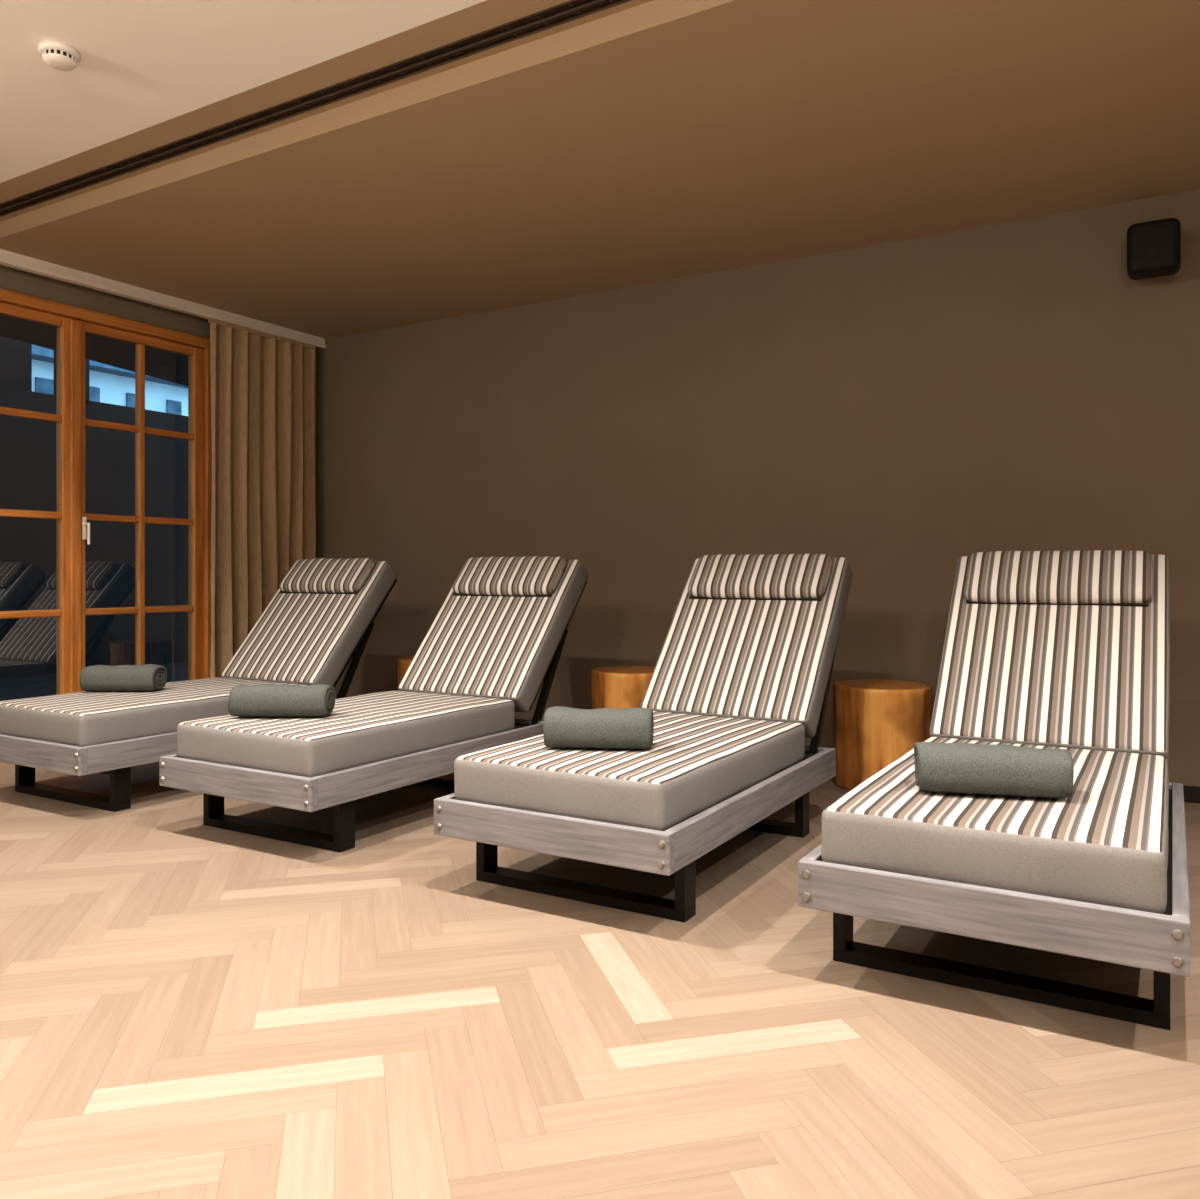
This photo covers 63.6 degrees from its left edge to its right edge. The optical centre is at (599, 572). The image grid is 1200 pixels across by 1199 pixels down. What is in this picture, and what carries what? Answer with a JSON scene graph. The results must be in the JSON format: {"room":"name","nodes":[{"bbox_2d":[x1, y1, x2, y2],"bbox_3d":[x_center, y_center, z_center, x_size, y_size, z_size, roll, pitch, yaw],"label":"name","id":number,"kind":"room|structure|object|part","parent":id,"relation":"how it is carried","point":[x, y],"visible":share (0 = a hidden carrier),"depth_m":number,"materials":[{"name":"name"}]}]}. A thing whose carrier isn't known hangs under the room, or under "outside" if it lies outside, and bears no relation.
{"room":"spa","nodes":[
{"label":"spa","id":0,"kind":"room"},
{"bbox_2d":[0,265,291,344],"bbox_3d":[-4.076,-0.425,3.776,0.200,3.050,7.550,0,0,31],"label":"wall","id":1,"kind":"structure","parent":0,"point":[11,279],"depth_m":5.58,"materials":[{"name":"beige paint"}]},
{"bbox_2d":[0,288,206,694],"bbox_3d":[-2.987,-0.271,5.484,0.174,2.457,1.700,0,0,31],"label":"door","id":2,"kind":"structure","parent":1,"relation":"in","point":[16,305],"depth_m":5.80,"materials":[{"name":"brown wood"}]},
{"bbox_3d":[-3.220,-1.411,5.129,0.065,0.055,0.717,0,0,31],"label":"rail","id":3,"kind":"part","parent":2,"relation":"part of","materials":[{"name":"brown wood"}]},
{"bbox_3d":[-3.019,-0.240,5.464,0.070,2.396,0.065,0,0,31],"label":"left leaf stile","id":4,"kind":"part","parent":2,"relation":"part of","materials":[{"name":"brown wood"}]},
{"bbox_2d":[70,319,81,692],"bbox_3d":[-2.963,-0.240,5.471,0.020,2.380,0.062,0,0,31],"label":"astragal","id":5,"kind":"object","parent":2,"relation":"attached to","point":[75,325],"visible":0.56,"depth_m":5.46,"materials":[{"name":"brown wood"}]},
{"bbox_3d":[-2.985,-0.240,5.522,0.070,2.396,0.065,0,0,31],"label":"right leaf stile","id":6,"kind":"part","parent":2,"relation":"part of","materials":[{"name":"brown wood"}]},
{"bbox_2d":[82,517,86,539],"bbox_3d":[-2.932,-0.255,5.505,0.008,0.130,0.024,0,0,31],"label":"plate","id":7,"kind":"object","parent":2,"relation":"attached to","point":[84,529],"depth_m":5.50,"materials":[{"name":"silver metal"}]},
{"bbox_3d":[-2.909,-0.223,5.490,0.046,0.125,0.014,0,0,31],"label":"handle","id":8,"kind":"part","parent":2,"relation":"part of","materials":[{"name":"silver metal"}]},
{"bbox_3d":[-2.909,-0.223,5.490,0.046,0.125,0.014,0,0,31],"label":"lever","id":9,"kind":"part","parent":2,"relation":"part of","materials":[{"name":"white plastic"}]},
{"bbox_2d":[85,418,192,439],"bbox_3d":[-2.783,-0.866,5.857,0.042,0.040,0.717,0,0,31],"label":"muntin","id":10,"kind":"object","parent":2,"relation":"attached to","point":[88,422],"visible":0.82,"depth_m":5.80,"materials":[{"name":"brown wood"}]},
{"bbox_2d":[85,605,192,615],"bbox_3d":[-2.783,0.224,5.857,0.042,0.040,0.717,0,0,31],"label":"muntin","id":11,"kind":"object","parent":2,"relation":"attached to","point":[177,608],"visible":0.82,"depth_m":5.80,"materials":[{"name":"brown wood"}]},
{"bbox_2d":[85,513,192,525],"bbox_3d":[-2.783,-0.322,5.857,0.042,0.040,0.717,0,0,31],"label":"muntin","id":12,"kind":"object","parent":2,"relation":"attached to","point":[90,517],"visible":0.8,"depth_m":5.81,"materials":[{"name":"brown wood"}]},
{"bbox_3d":[-2.788,-1.411,5.860,0.065,0.055,0.717,0,0,31],"label":"rail","id":13,"kind":"part","parent":2,"relation":"part of","materials":[{"name":"brown wood"}]},
{"bbox_3d":[-2.782,-0.311,5.856,0.048,2.143,0.038,0,0,31],"label":"right leaf muntin","id":14,"kind":"part","parent":2,"relation":"part of","materials":[{"name":"brown wood"}]},
{"bbox_3d":[-2.587,-0.240,6.195,0.070,2.396,0.065,0,0,31],"label":"right leaf stile","id":15,"kind":"part","parent":2,"relation":"part of","materials":[{"name":"brown wood"}]},
{"bbox_2d":[202,339,211,678],"bbox_3d":[-2.549,-0.249,6.259,0.140,2.499,0.079,0,0,31],"label":"frame","id":16,"kind":"object","parent":1,"relation":"attached to","point":[207,441],"visible":0.14,"depth_m":6.20,"materials":[{"name":"brown wood"}]},
{"bbox_2d":[0,762,1199,1198],"bbox_3d":[-0.663,1.050,1.757,7.730,0.100,7.550,0,0,31],"label":"floor","id":17,"kind":"structure","parent":0,"point":[190,1009],"depth_m":2.11,"materials":[{"name":"brown wood"}]},
{"bbox_2d":[0,558,396,811],"bbox_3d":[-1.954,0.457,4.915,0.820,1.087,1.932,0,0,31],"label":"sun lounger","id":18,"kind":"object","parent":17,"relation":"on","point":[321,616],"visible":0.84,"depth_m":4.54,"materials":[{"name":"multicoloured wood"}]},
{"bbox_3d":[-2.433,0.760,4.106,0.820,0.111,0.032,0,0,31],"label":"rail","id":19,"kind":"part","parent":18,"relation":"part of","materials":[{"name":"grey wood"}]},
{"bbox_2d":[80,664,166,690],"bbox_3d":[-2.293,0.501,4.662,0.361,0.123,0.171,0,0,1],"label":"rolled towel","id":20,"kind":"object","parent":18,"relation":"on","point":[147,677],"visible":1,"depth_m":4.59,"materials":[{"name":"grey fabric"}]},
{"bbox_3d":[-2.110,0.648,4.651,0.743,0.161,1.233,0,0,31],"label":"seat mattress","id":21,"kind":"part","parent":18,"relation":"part of","materials":[{"name":"fabric"}]},
{"bbox_3d":[-1.631,0.290,5.461,0.743,0.858,0.150,0,-41,31],"label":"mattress","id":22,"kind":"part","parent":18,"relation":"part of","materials":[{"name":"fabric"}]},
{"bbox_2d":[279,558,374,592],"bbox_3d":[-1.571,0.014,5.562,0.634,0.248,0.089,0,-41,31],"label":"pillow","id":23,"kind":"object","parent":18,"relation":"on","point":[307,575],"depth_m":5.49,"materials":[{"name":"fabric"}]},
{"bbox_2d":[159,556,588,852],"bbox_3d":[-0.852,0.457,4.327,0.820,1.086,1.932,0,0,31],"label":"sun lounger","id":24,"kind":"object","parent":17,"relation":"on","point":[500,631],"visible":0.95,"depth_m":3.96,"materials":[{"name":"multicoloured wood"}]},
{"bbox_3d":[-1.330,0.760,3.518,0.820,0.111,0.032,0,0,31],"label":"rail","id":25,"kind":"part","parent":24,"relation":"part of","materials":[{"name":"grey wood"}]},
{"bbox_2d":[228,684,335,716],"bbox_3d":[-1.258,0.502,3.839,0.384,0.121,0.172,0,0,1],"label":"rolled towel","id":26,"kind":"object","parent":24,"relation":"on","point":[266,700],"visible":1,"depth_m":3.77,"materials":[{"name":"grey fabric"}]},
{"bbox_3d":[-1.008,0.648,4.063,0.744,0.161,1.233,0,0,31],"label":"seat mattress","id":27,"kind":"part","parent":24,"relation":"part of","materials":[{"name":"fabric"}]},
{"bbox_3d":[-0.530,0.291,4.872,0.743,0.858,0.149,0,-41,31],"label":"mattress","id":28,"kind":"part","parent":24,"relation":"part of","materials":[{"name":"fabric"}]},
{"bbox_2d":[453,556,566,594],"bbox_3d":[-0.469,0.014,4.973,0.637,0.248,0.094,0,-41,31],"label":"pillow","id":29,"kind":"object","parent":24,"relation":"on","point":[517,575],"depth_m":4.90,"materials":[{"name":"fabric"}]},
{"bbox_3d":[-0.583,0.760,4.782,0.756,0.111,0.032,0,0,31],"label":"rail","id":30,"kind":"part","parent":24,"relation":"part of","materials":[{"name":"grey wood"}]},
{"bbox_2d":[397,656,413,689],"bbox_3d":[-1.018,0.762,5.975,0.449,0.475,0.452,0,0,31],"label":"side table","id":31,"kind":"object","parent":17,"relation":"on","point":[403,663],"visible":0.12,"depth_m":5.84,"materials":[{"name":"brown wood"}]},
{"bbox_2d":[591,666,654,708],"bbox_3d":[0.177,0.762,5.265,0.443,0.475,0.454,0,0,31],"label":"side table","id":32,"kind":"object","parent":17,"relation":"on","point":[611,686],"visible":0.27,"depth_m":5.07,"materials":[{"name":"brown wood"}]},
{"bbox_2d":[434,553,852,922],"bbox_3d":[0.319,0.456,3.634,0.820,1.088,1.932,0,0,31],"label":"sun lounger","id":33,"kind":"object","parent":17,"relation":"on","point":[740,678],"visible":0.93,"depth_m":3.18,"materials":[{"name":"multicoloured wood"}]},
{"bbox_3d":[-0.159,0.760,2.825,0.820,0.111,0.032,0,0,31],"label":"rail","id":34,"kind":"part","parent":33,"relation":"part of","materials":[{"name":"grey wood"}]},
{"bbox_2d":[543,706,653,748],"bbox_3d":[-0.002,0.501,3.156,0.349,0.124,0.173,0,0,7],"label":"rolled towel","id":35,"kind":"object","parent":33,"relation":"on","point":[563,727],"visible":1,"depth_m":3.08,"materials":[{"name":"grey fabric"}]},
{"bbox_3d":[0.163,0.648,3.371,0.744,0.161,1.234,0,0,31],"label":"seat mattress","id":36,"kind":"part","parent":33,"relation":"part of","materials":[{"name":"fabric"}]},
{"bbox_3d":[0.642,0.291,4.180,0.743,0.859,0.150,0,-41,31],"label":"mattress","id":37,"kind":"part","parent":33,"relation":"part of","materials":[{"name":"fabric"}]},
{"bbox_2d":[688,553,832,598],"bbox_3d":[0.701,0.013,4.280,0.638,0.247,0.095,0,-41,31],"label":"pillow","id":38,"kind":"object","parent":33,"relation":"on","point":[777,575],"depth_m":4.22,"materials":[{"name":"fabric"}]},
{"bbox_3d":[0.588,0.760,4.089,0.756,0.111,0.032,0,0,31],"label":"rail","id":39,"kind":"part","parent":33,"relation":"part of","materials":[{"name":"grey wood"}]},
{"bbox_2d":[832,679,931,790],"bbox_3d":[1.329,0.762,4.570,0.450,0.475,0.449,0,0,31],"label":"side table","id":40,"kind":"object","parent":17,"relation":"on","point":[876,722],"visible":0.78,"depth_m":4.39,"materials":[{"name":"brown wood"}]},
{"bbox_2d":[798,550,1189,1029],"bbox_3d":[1.323,0.457,2.982,0.820,1.086,1.932,0,0,31],"label":"sun lounger","id":41,"kind":"object","parent":17,"relation":"on","point":[1069,650],"visible":0.88,"depth_m":2.40,"materials":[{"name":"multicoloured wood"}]},
{"bbox_2d":[914,742,1073,797],"bbox_3d":[1.010,0.503,2.500,0.371,0.119,0.167,0,0,14],"label":"rolled towel","id":42,"kind":"object","parent":41,"relation":"on","point":[967,768],"visible":1,"depth_m":2.44,"materials":[{"name":"grey fabric"}]},
{"bbox_3d":[0.845,0.760,2.174,0.820,0.111,0.032,0,0,31],"label":"rail","id":43,"kind":"part","parent":41,"relation":"part of","materials":[{"name":"grey wood"}]},
{"bbox_3d":[1.167,0.648,2.718,0.744,0.161,1.233,0,0,31],"label":"seat mattress","id":44,"kind":"part","parent":41,"relation":"part of","materials":[{"name":"fabric"}]},
{"bbox_3d":[1.646,0.291,3.527,0.743,0.859,0.150,0,-41,31],"label":"mattress","id":45,"kind":"part","parent":41,"relation":"part of","materials":[{"name":"fabric"}]},
{"bbox_2d":[963,550,1152,602],"bbox_3d":[1.705,0.013,3.630,0.640,0.248,0.091,0,-41,31],"label":"pillow","id":46,"kind":"object","parent":41,"relation":"on","point":[1073,576],"depth_m":3.58,"materials":[{"name":"fabric"}]},
{"bbox_2d":[0,0,1199,338],"bbox_3d":[-0.663,-1.810,1.757,7.730,0.280,7.550,0,0,31],"label":"ceiling","id":47,"kind":"structure","parent":0,"point":[634,142],"depth_m":3.75,"materials":[{"name":"beige paint"}]},
{"bbox_2d":[38,41,80,70],"bbox_3d":[-1.811,-1.724,3.244,0.124,0.052,0.124,0,0,31],"label":"smoke detector","id":48,"kind":"object","parent":47,"relation":"attached to","point":[60,56],"visible":1,"depth_m":3.21,"materials":[{"name":"white plastic"}]},
{"bbox_2d":[46,49,73,59],"bbox_3d":[-1.811,-1.724,3.244,0.092,0.016,0.092,0,0,31],"label":"vent","id":49,"kind":"object","parent":48,"relation":"attached to","point":[51,54],"depth_m":3.21,"materials":[{"name":"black plastic"}]},
{"bbox_2d":[0,249,325,348],"bbox_3d":[-2.545,-1.635,5.931,0.050,0.070,2.260,0,0,31],"label":"track","id":50,"kind":"object","parent":47,"relation":"attached to","point":[7,258],"visible":1,"depth_m":5.68,"materials":[{"name":"grey metal"}]},
{"bbox_2d":[208,318,315,677],"bbox_3d":[-2.227,-0.310,6.465,0.134,2.580,0.904,0,0,31],"label":"curtain","id":51,"kind":"object","parent":50,"relation":"hanging from","point":[263,390],"visible":0.7,"depth_m":6.39,"materials":[{"name":"fabric"}]},
{"bbox_2d":[0,0,631,216],"bbox_3d":[0.035,-1.786,2.936,7.730,0.080,0.090,0,0,31],"label":"ceiling track","id":52,"kind":"object","parent":47,"relation":"in","point":[571,10],"visible":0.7,"depth_m":3.54,"materials":[{"name":"brown metal"}]},
{"bbox_2d":[316,189,1199,786],"bbox_3d":[1.310,-0.425,5.093,8.130,3.050,0.200,0,0,31],"label":"wall","id":53,"kind":"structure","parent":0,"point":[901,410],"depth_m":5.09,"materials":[{"name":"brown paint"}]},
{"bbox_2d":[1127,218,1180,279],"bbox_3d":[2.397,-1.390,4.191,0.200,0.216,0.242,0,0,31],"label":"wall speaker","id":54,"kind":"object","parent":53,"relation":"attached to","point":[1153,247],"visible":1,"depth_m":4.09,"materials":[{"name":"black plastic"}]},
{"bbox_2d":[1134,221,1171,265],"bbox_3d":[2.337,-1.390,4.089,0.140,0.164,0.004,0,0,31],"label":"grille","id":55,"kind":"object","parent":54,"relation":"attached to","point":[1152,239],"depth_m":4.09,"materials":[{"name":"black metal"}]},
{"bbox_2d":[1183,785,1199,803],"bbox_3d":[1.255,0.965,5.000,7.730,0.070,0.014,0,0,31],"label":"baseboard","id":56,"kind":"structure","parent":53,"relation":"attached to","point":[1191,793],"depth_m":4.21,"materials":[{"name":"black wood"}]},
{"bbox_3d":[-3.417,-0.240,4.791,0.070,2.396,0.065,0,0,31],"label":"stile","id":57,"kind":"object","parent":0,"visible":0},
{"bbox_2d":[0,406,60,421],"bbox_3d":[-3.215,-0.866,5.126,0.042,0.040,0.717,0,0,31],"label":"muntin","id":58,"kind":"object","parent":57,"relation":"attached to","point":[7,411],"visible":1,"depth_m":5.27,"materials":[{"name":"brown wood"}]},
{"bbox_2d":[0,509,60,518],"bbox_3d":[-3.215,-0.322,5.126,0.042,0.040,0.717,0,0,31],"label":"muntin","id":59,"kind":"object","parent":57,"relation":"attached to","point":[3,512],"visible":1,"depth_m":5.27,"materials":[{"name":"brown wood"}]},
{"bbox_2d":[0,609,60,618],"bbox_3d":[-3.215,0.224,5.126,0.042,0.040,0.717,0,0,31],"label":"muntin","id":60,"kind":"object","parent":57,"relation":"attached to","point":[54,612],"visible":1,"depth_m":5.27,"materials":[{"name":"brown wood"}]},
{"label":"outside","id":61,"kind":"structure","parent":0,"visible":0},
{"bbox_2d":[0,662,187,700],"bbox_3d":[-6.212,1.100,10.644,10.470,0.100,20.000,0,0,31],"label":"floor","id":62,"kind":"structure","parent":61,"point":[40,685],"depth_m":9.20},
{"bbox_2d":[0,336,187,678],"bbox_3d":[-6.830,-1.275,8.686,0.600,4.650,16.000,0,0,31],"label":"window glass","id":63,"kind":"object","parent":62,"relation":"on","point":[27,446],"depth_m":10.45,"materials":[{"name":"glass"}]},
{"bbox_2d":[35,377,53,394],"bbox_3d":[-8.004,-2.691,13.929,0.040,0.216,0.258,0,0,31],"label":"shutters","id":64,"kind":"object","parent":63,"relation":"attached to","point":[44,385],"depth_m":13.92,"materials":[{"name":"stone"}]},
{"bbox_2d":[89,386,99,401],"bbox_3d":[-7.622,-2.691,14.574,0.040,0.216,0.157,0,0,31],"label":"shutters","id":65,"kind":"object","parent":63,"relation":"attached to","point":[94,392],"depth_m":14.57,"materials":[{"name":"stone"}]},
{"bbox_2d":[32,359,187,415],"bbox_3d":[-8.330,-1.000,15.382,2.000,4.100,10.000,0,0,31],"label":"facade","id":66,"kind":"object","parent":62,"relation":"on","point":[113,388],"visible":0.02,"depth_m":14.99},
{"bbox_2d":[32,344,187,387],"bbox_3d":[-8.265,-3.525,15.344,2.550,0.950,10.400,0,0,31],"label":"eaves","id":67,"kind":"object","parent":66,"relation":"on","point":[39,353],"visible":0.06,"depth_m":14.44,"materials":[{"name":"stone"}]},
{"bbox_2d":[126,393,134,407],"bbox_3d":[-7.325,-2.691,15.077,0.040,0.216,0.134,0,0,31],"label":"shutters","id":68,"kind":"object","parent":66,"relation":"attached to","point":[130,397],"depth_m":15.07,"materials":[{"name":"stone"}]},
{"bbox_2d":[166,400,181,414],"bbox_3d":[-6.936,-2.691,15.735,0.040,0.215,0.274,0,0,31],"label":"shutters","id":69,"kind":"object","parent":66,"relation":"attached to","point":[173,407],"depth_m":15.72,"materials":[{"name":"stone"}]},
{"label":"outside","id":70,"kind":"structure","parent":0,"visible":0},
{"bbox_2d":[0,315,187,385],"bbox_3d":[-4.441,-2.102,6.934,3.593,1.120,9.013,0,0,30],"label":"roof","id":71,"kind":"structure","parent":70,"point":[168,366],"depth_m":8.84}
]}

